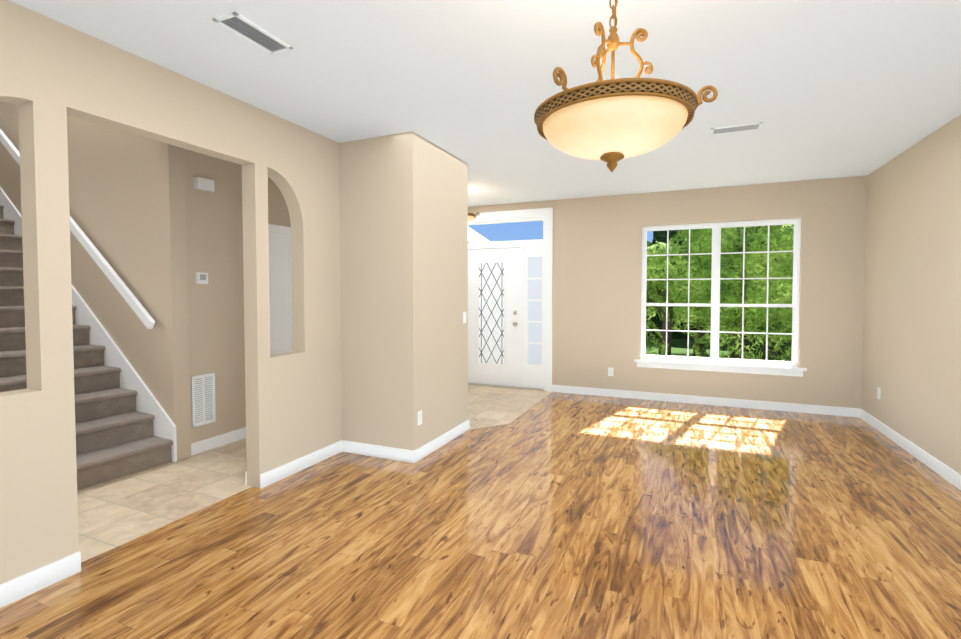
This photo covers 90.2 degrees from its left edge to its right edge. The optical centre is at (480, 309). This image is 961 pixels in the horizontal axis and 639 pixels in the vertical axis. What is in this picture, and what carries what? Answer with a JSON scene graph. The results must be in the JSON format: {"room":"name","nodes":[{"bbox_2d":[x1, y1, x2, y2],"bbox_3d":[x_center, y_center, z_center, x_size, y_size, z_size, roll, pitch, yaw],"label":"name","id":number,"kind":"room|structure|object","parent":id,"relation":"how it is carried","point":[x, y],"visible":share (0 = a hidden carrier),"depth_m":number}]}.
{"room":"empty living room","nodes":[
{"label":"empty living room","id":0,"kind":"room"},
{"bbox_2d":[0,102,190,459],"bbox_3d":[-4.585,-1.702,5.067,4.585,5.900,0.139,1,2,27],"label":"wall","id":1,"kind":"structure","parent":0,"point":[127,203],"depth_m":4.23},
{"bbox_2d":[0,129,154,328],"bbox_3d":[-4.288,-1.134,4.798,3.540,2.549,0.098,1,2,27],"label":"handrail","id":2,"kind":"object","parent":1,"relation":"attached to","point":[129,297],"depth_m":4.30},
{"bbox_2d":[0,187,176,461],"bbox_3d":[-4.609,-0.542,5.027,4.615,3.584,0.020,1,2,27],"label":"trim","id":3,"kind":"structure","parent":1,"relation":"attached to","point":[164,425],"depth_m":4.38},
{"bbox_2d":[0,0,341,583],"bbox_3d":[-2.502,-0.004,1.524,0.130,2.740,6.050,1,2,23],"label":"wall","id":4,"kind":"structure","parent":0,"point":[53,74],"depth_m":2.60},
{"bbox_2d":[0,551,80,607],"bbox_3d":[-2.833,1.346,0.618,0.015,0.100,3.983,1,2,23],"label":"baseboard","id":5,"kind":"structure","parent":4,"relation":"attached to","point":[23,586],"depth_m":2.29},
{"bbox_2d":[260,440,343,488],"bbox_3d":[-1.417,1.238,3.890,0.015,0.100,0.902,1,2,23],"label":"baseboard","id":6,"kind":"structure","parent":4,"relation":"attached to","point":[274,475],"depth_m":3.82},
{"bbox_2d":[191,427,245,455],"bbox_3d":[-2.440,1.222,4.397,0.015,0.100,0.705,1,2,23],"label":"baseboard","id":7,"kind":"structure","parent":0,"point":[210,443],"depth_m":4.42},
{"bbox_2d":[185,149,290,443],"bbox_3d":[-1.850,-0.149,5.911,0.140,2.740,4.035,1,2,23],"label":"wall","id":8,"kind":"structure","parent":0,"point":[216,302],"depth_m":4.43},
{"bbox_2d":[196,272,207,283],"bbox_3d":[-2.473,-0.275,4.255,0.027,0.100,0.100,1,2,23],"label":"thermostat","id":9,"kind":"object","parent":8,"relation":"attached to","point":[201,278],"depth_m":4.24},
{"bbox_2d":[191,373,215,427],"bbox_3d":[-2.480,0.810,4.294,0.012,0.450,0.220,1,2,23],"label":"air vent grille","id":10,"kind":"object","parent":8,"relation":"attached to","point":[203,399],"visible":1,"depth_m":4.29},
{"bbox_2d":[194,177,213,191],"bbox_3d":[-2.451,-1.105,4.251,0.050,0.100,0.160,1,2,23],"label":"door chime","id":11,"kind":"object","parent":8,"relation":"attached to","point":[203,184],"depth_m":4.23},
{"bbox_2d":[268,224,292,354],"bbox_3d":[-2.065,0.181,5.162,0.068,2.130,0.910,1,2,23],"label":"door","id":12,"kind":"structure","parent":8,"relation":"attached to","point":[280,286],"depth_m":5.08},
{"bbox_2d":[77,385,551,561],"bbox_3d":[-4.942,1.294,4.465,9.050,0.050,9.430,1,2,23],"label":"floor","id":13,"kind":"structure","parent":0,"point":[114,513],"depth_m":3.48},
{"bbox_2d":[0,205,172,489],"bbox_3d":[-5.304,-0.406,4.743,5.566,3.330,1.128,1,2,27],"label":"stairs","id":14,"kind":"structure","parent":13,"relation":"on","point":[116,438],"depth_m":4.04},
{"bbox_2d":[339,131,467,450],"bbox_3d":[-0.748,-0.107,4.631,0.880,2.740,1.070,1,2,23],"label":"wall","id":15,"kind":"structure","parent":13,"relation":"on","point":[404,261],"depth_m":4.16},
{"bbox_2d":[344,440,407,461],"bbox_3d":[-0.890,1.230,4.146,0.720,0.100,0.015,1,2,23],"label":"baseboard","id":16,"kind":"structure","parent":15,"relation":"attached to","point":[372,450],"depth_m":4.14},
{"bbox_2d":[417,410,421,425],"bbox_3d":[-0.517,0.927,4.080,0.008,0.115,0.070,1,2,23],"label":"outlet","id":17,"kind":"object","parent":15,"relation":"attached to","point":[419,413],"depth_m":4.07},
{"bbox_2d":[463,312,465,322],"bbox_3d":[-0.159,0.085,4.878,0.010,0.115,0.070,1,2,23],"label":"light switch","id":18,"kind":"object","parent":15,"relation":"attached to","point":[464,313],"depth_m":4.86},
{"bbox_2d":[0,392,960,638],"bbox_3d":[0.338,1.370,2.182,4.745,0.050,9.430,1,2,23],"label":"floor","id":19,"kind":"structure","parent":0,"point":[555,515],"depth_m":2.69},
{"bbox_2d":[408,419,469,462],"bbox_3d":[-0.337,1.218,4.497,0.015,0.100,1.100,1,2,23],"label":"baseboard","id":20,"kind":"structure","parent":19,"relation":"on","point":[414,456],"depth_m":4.35},
{"bbox_2d":[9,0,960,206],"bbox_3d":[-0.157,-1.450,2.276,6.100,0.100,9.680,1,2,23],"label":"ceiling","id":21,"kind":"structure","parent":0,"point":[823,89],"depth_m":2.85},
{"bbox_2d":[213,12,292,53],"bbox_3d":[-1.151,-1.400,2.446,0.150,0.012,0.360,1,2,23],"label":"ceiling vent","id":22,"kind":"object","parent":21,"relation":"in","point":[246,29],"visible":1,"depth_m":2.43},
{"bbox_2d":[468,212,479,222],"bbox_3d":[-0.288,-1.286,6.117,0.454,0.481,0.475,1,2,23],"label":"light","id":23,"kind":"object","parent":21,"relation":"hanging from","point":[471,216],"visible":0.06,"depth_m":6.05},
{"bbox_2d":[534,0,717,171],"bbox_3d":[0.511,-0.945,1.743,0.644,0.873,0.619,1,2,23],"label":"pendant chandelier","id":24,"kind":"object","parent":21,"relation":"hanging from","point":[612,122],"visible":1,"depth_m":1.62},
{"bbox_2d":[710,122,762,134],"bbox_3d":[2.046,-1.446,3.841,0.360,0.012,0.150,1,2,23],"label":"ceiling vent","id":25,"kind":"object","parent":21,"relation":"in","point":[738,128],"visible":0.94,"depth_m":3.83},
{"bbox_2d":[468,176,866,408],"bbox_3d":[1.726,-0.174,6.670,6.100,2.740,0.200,1,2,23],"label":"wall","id":26,"kind":"structure","parent":0,"point":[596,288],"depth_m":6.09},
{"bbox_2d":[468,207,552,391],"bbox_3d":[0.184,-0.143,7.328,1.920,2.635,0.220,1,2,23],"label":"door","id":27,"kind":"structure","parent":26,"relation":"attached to","point":[509,314],"depth_m":7.18},
{"bbox_2d":[608,368,612,375],"bbox_3d":[1.785,0.860,6.565,0.070,0.115,0.008,1,2,23],"label":"outlet","id":28,"kind":"object","parent":26,"relation":"attached to","point":[610,370],"depth_m":6.56},
{"bbox_2d":[552,385,859,417],"bbox_3d":[2.679,1.163,6.185,3.590,0.100,0.015,1,2,23],"label":"baseboard","id":29,"kind":"structure","parent":26,"relation":"attached to","point":[753,404],"depth_m":6.05},
{"bbox_2d":[634,218,806,376],"bbox_3d":[2.982,-0.154,6.073,1.940,1.880,0.200,1,2,23],"label":"window","id":30,"kind":"structure","parent":26,"relation":"in","point":[714,362],"depth_m":6.08},
{"bbox_2d":[861,114,960,474],"bbox_3d":[2.574,0.008,1.142,0.150,2.740,9.680,1,2,23],"label":"wall","id":31,"kind":"structure","parent":0,"point":[911,366],"depth_m":4.16},
{"bbox_2d":[877,387,880,398],"bbox_3d":[4.129,0.873,4.966,0.008,0.115,0.070,1,2,23],"label":"outlet","id":32,"kind":"object","parent":31,"relation":"attached to","point":[878,389],"depth_m":4.96},
{"bbox_2d":[860,409,960,489],"bbox_3d":[2.489,1.327,1.195,0.015,0.100,9.330,1,2,23],"label":"baseboard","id":33,"kind":"structure","parent":31,"relation":"attached to","point":[940,468],"depth_m":4.13},
{"label":"outside","id":34,"kind":"structure","parent":0,"visible":0},
{"bbox_2d":[646,337,791,360],"bbox_3d":[17.182,-0.440,61.931,140.000,0.130,113.470,1,2,23],"label":"ground","id":35,"kind":"structure","parent":34,"point":[681,344],"depth_m":13.36},
{"bbox_2d":[468,227,489,242],"bbox_3d":[-7.089,-4.474,36.035,13.700,9.800,12.710,1,2,23],"label":"house","id":36,"kind":"structure","parent":35,"relation":"on","point":[477,237],"depth_m":37.51},
{"bbox_2d":[646,224,793,360],"bbox_3d":[7.650,-0.894,14.147,18.933,6.352,10.848,1,2,23],"label":"trees","id":37,"kind":"object","parent":35,"relation":"on","point":[755,264],"depth_m":11.09}
]}

